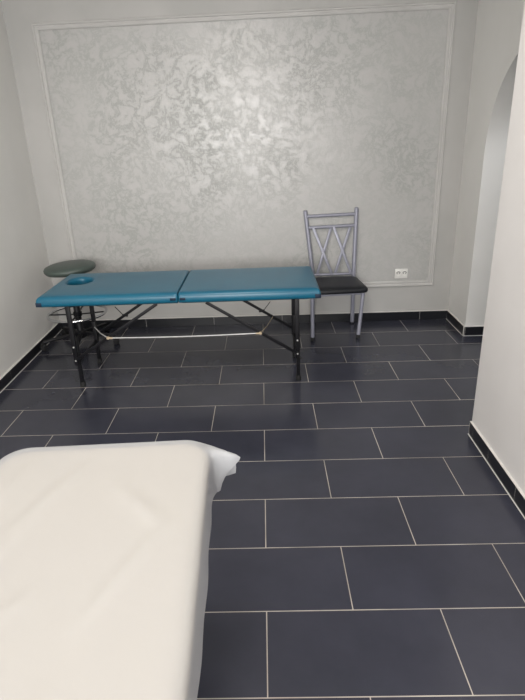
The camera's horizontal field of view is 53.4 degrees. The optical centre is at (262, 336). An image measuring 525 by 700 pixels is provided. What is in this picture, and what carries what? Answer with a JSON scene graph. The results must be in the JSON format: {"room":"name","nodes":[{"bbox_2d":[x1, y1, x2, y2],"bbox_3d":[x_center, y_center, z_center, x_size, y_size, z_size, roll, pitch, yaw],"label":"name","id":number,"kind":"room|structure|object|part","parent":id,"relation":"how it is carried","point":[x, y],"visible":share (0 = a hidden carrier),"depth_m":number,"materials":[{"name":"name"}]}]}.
{"room":"massage room","nodes":[
{"label":"massage room","id":0,"kind":"room"},
{"bbox_2d":[0,0,59,377],"bbox_3d":[-1.865,-0.103,0.913,0.200,2.750,7.450,-2,21,0],"label":"wall","id":1,"kind":"structure","parent":0,"point":[23,251],"depth_m":3.86,"materials":[{"name":"paint"}]},
{"bbox_2d":[0,323,61,392],"bbox_3d":[-1.720,1.058,1.604,0.018,0.080,6.496,-2,21,0],"label":"baseboard","id":2,"kind":"structure","parent":1,"relation":"attached to","point":[13,372],"depth_m":3.90,"materials":[{"name":"black tile"}]},
{"bbox_2d":[1,0,477,320],"bbox_3d":[0.551,-1.448,4.199,5.500,2.750,0.200,-2,21,1],"label":"wall","id":3,"kind":"structure","parent":0,"point":[195,145],"depth_m":4.06,"materials":[{"name":"paint"}]},
{"bbox_2d":[31,1,456,286],"bbox_3d":[-0.113,-1.369,4.121,3.070,2.090,0.018,-2,21,1],"label":"trim","id":4,"kind":"structure","parent":3,"relation":"attached to","point":[451,5],"depth_m":3.80,"materials":[{"name":"paint"}]},
{"bbox_2d":[61,310,446,329],"bbox_3d":[-0.089,-0.146,4.595,3.416,0.080,0.015,-2,21,1],"label":"baseboard","id":5,"kind":"structure","parent":3,"relation":"attached to","point":[422,314],"depth_m":4.58,"materials":[{"name":"black tile"}]},
{"bbox_2d":[395,269,407,277],"bbox_3d":[1.177,-0.532,4.427,0.108,0.083,0.017,-2,21,1],"label":"power outlet","id":6,"kind":"object","parent":3,"relation":"attached to","point":[399,273],"visible":1,"depth_m":4.42,"materials":[{"name":"white plastic"}]},
{"bbox_2d":[0,319,524,699],"bbox_3d":[0.562,1.080,1.585,5.500,0.100,6.892,-2,21,1],"label":"floor","id":7,"kind":"structure","parent":0,"point":[358,543],"depth_m":2.39,"materials":[{"name":"black tile"}]},
{"bbox_2d":[40,259,118,350],"bbox_3d":[-1.480,-0.255,4.177,0.610,0.674,0.614,-2,21,1],"label":"stool","id":8,"kind":"object","parent":7,"relation":"on","point":[81,266],"visible":0.8,"depth_m":4.14,"materials":[{"name":"leather"}]},
{"bbox_3d":[-1.508,-0.534,4.085,0.392,0.085,0.392,-2,21,1],"label":"seat","id":9,"kind":"part","parent":8,"relation":"part of","materials":[{"name":"black leather"}]},
{"bbox_2d":[0,444,208,699],"bbox_3d":[-0.439,0.975,0.910,0.649,0.645,1.862,-3,21,-1],"label":"massage table","id":10,"kind":"object","parent":7,"relation":"on","point":[101,549],"visible":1,"depth_m":1.17,"materials":[{"name":"white fabric"}]},
{"bbox_2d":[35,266,320,386],"bbox_3d":[-0.522,-0.079,3.663,1.795,0.650,0.646,-2,21,1],"label":"massage table","id":11,"kind":"object","parent":7,"relation":"on","point":[295,283],"visible":1,"depth_m":3.39,"materials":[{"name":"teal leather"}]},
{"bbox_3d":[-1.234,-0.004,3.387,0.028,0.414,0.022,-2,21,1],"label":"leg","id":12,"kind":"part","parent":11,"relation":"part of","materials":[{"name":"black metal"}]},
{"bbox_3d":[-1.235,-0.161,3.797,0.028,0.414,0.022,-2,21,1],"label":"leg","id":13,"kind":"part","parent":11,"relation":"part of","materials":[{"name":"black metal"}]},
{"bbox_3d":[-0.949,-0.299,3.581,0.811,0.023,0.496,-2,21,1],"label":"frame","id":14,"kind":"part","parent":11,"relation":"part of","materials":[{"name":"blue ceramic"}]},
{"bbox_3d":[-0.111,-0.326,3.572,0.811,0.023,0.496,-2,21,1],"label":"frame","id":15,"kind":"part","parent":11,"relation":"part of","materials":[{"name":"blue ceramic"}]},
{"bbox_3d":[0.224,-0.207,3.782,0.028,0.414,0.022,-2,21,1],"label":"leg","id":16,"kind":"part","parent":11,"relation":"part of","materials":[{"name":"black metal"}]},
{"bbox_3d":[0.225,-0.050,3.372,0.028,0.414,0.022,-2,21,1],"label":"leg","id":17,"kind":"part","parent":11,"relation":"part of","materials":[{"name":"black metal"}]},
{"bbox_2d":[303,207,367,340],"bbox_3d":[0.585,-0.506,4.204,0.482,0.985,0.460,-2,21,1],"label":"dining chair","id":18,"kind":"object","parent":7,"relation":"on","point":[351,285],"visible":0.82,"depth_m":4.25,"materials":[{"name":"silver metal"}]},
{"bbox_3d":[0.397,-0.558,4.382,0.044,0.947,0.122,-18,26,-36],"label":"leg","id":19,"kind":"part","parent":18,"relation":"part of","materials":[{"name":"silver metal"}]},
{"bbox_3d":[0.395,-0.149,4.128,0.030,0.365,0.056,-4,21,-5],"label":"leg","id":20,"kind":"part","parent":18,"relation":"part of","materials":[{"name":"silver metal"}]},
{"bbox_3d":[0.557,-0.985,4.244,0.410,0.036,0.027,-2,21,1],"label":"rail","id":21,"kind":"part","parent":18,"relation":"part of","materials":[{"name":"silver metal"}]},
{"bbox_3d":[0.564,-0.897,4.266,0.397,0.036,0.029,-2,21,1],"label":"rail","id":22,"kind":"part","parent":18,"relation":"part of","materials":[{"name":"silver metal"}]},
{"bbox_3d":[0.591,-0.519,4.362,0.341,0.021,0.021,-2,21,0],"label":"rail","id":23,"kind":"part","parent":18,"relation":"part of","materials":[{"name":"silver metal"}]},
{"bbox_3d":[0.591,-0.385,4.237,0.417,0.022,0.358,-2,21,1],"label":"seat frame","id":24,"kind":"part","parent":18,"relation":"part of","materials":[{"name":"silver metal"}]},
{"bbox_3d":[0.600,-0.416,4.191,0.456,0.072,0.348,-2,21,1],"label":"seat","id":25,"kind":"part","parent":18,"relation":"part of","materials":[{"name":"black leather"}]},
{"bbox_3d":[0.767,-0.575,4.373,0.037,0.959,0.093,5,22,18],"label":"leg","id":26,"kind":"part","parent":18,"relation":"part of","materials":[{"name":"silver metal"}]},
{"bbox_3d":[0.780,-0.172,4.152,0.068,0.366,0.030,-16,25,-32],"label":"leg","id":27,"kind":"part","parent":18,"relation":"part of","materials":[{"name":"silver metal"}]},
{"bbox_2d":[448,0,524,325],"bbox_3d":[1.737,-1.109,3.201,0.350,2.750,1.880,-2,21,1],"label":"wall","id":28,"kind":"structure","parent":0,"point":[498,22],"depth_m":3.78,"materials":[{"name":"paint"}]},
{"bbox_2d":[446,310,463,335],"bbox_3d":[1.610,-0.117,4.359,0.018,0.080,0.409,-2,21,1],"label":"baseboard","id":29,"kind":"structure","parent":28,"relation":"attached to","point":[451,318],"depth_m":4.34,"materials":[{"name":"black tile"}]},
{"bbox_2d":[462,326,483,335],"bbox_3d":[1.782,-0.047,4.160,0.361,0.080,0.018,-2,21,1],"label":"baseboard","id":30,"kind":"structure","parent":28,"relation":"attached to","point":[467,330],"depth_m":4.16,"materials":[{"name":"black tile"}]},
{"bbox_2d":[472,3,524,493],"bbox_3d":[1.465,0.096,0.083,0.821,2.750,4.812,-2,21,1],"label":"wall","id":31,"kind":"structure","parent":0,"point":[499,403],"depth_m":2.32,"materials":[{"name":"white paint"}]},
{"bbox_2d":[468,421,524,518],"bbox_3d":[1.095,1.317,0.663,0.018,0.080,4.612,-2,21,1],"label":"baseboard","id":32,"kind":"structure","parent":31,"relation":"attached to","point":[509,484],"depth_m":2.46,"materials":[{"name":"black tile"}]}
]}

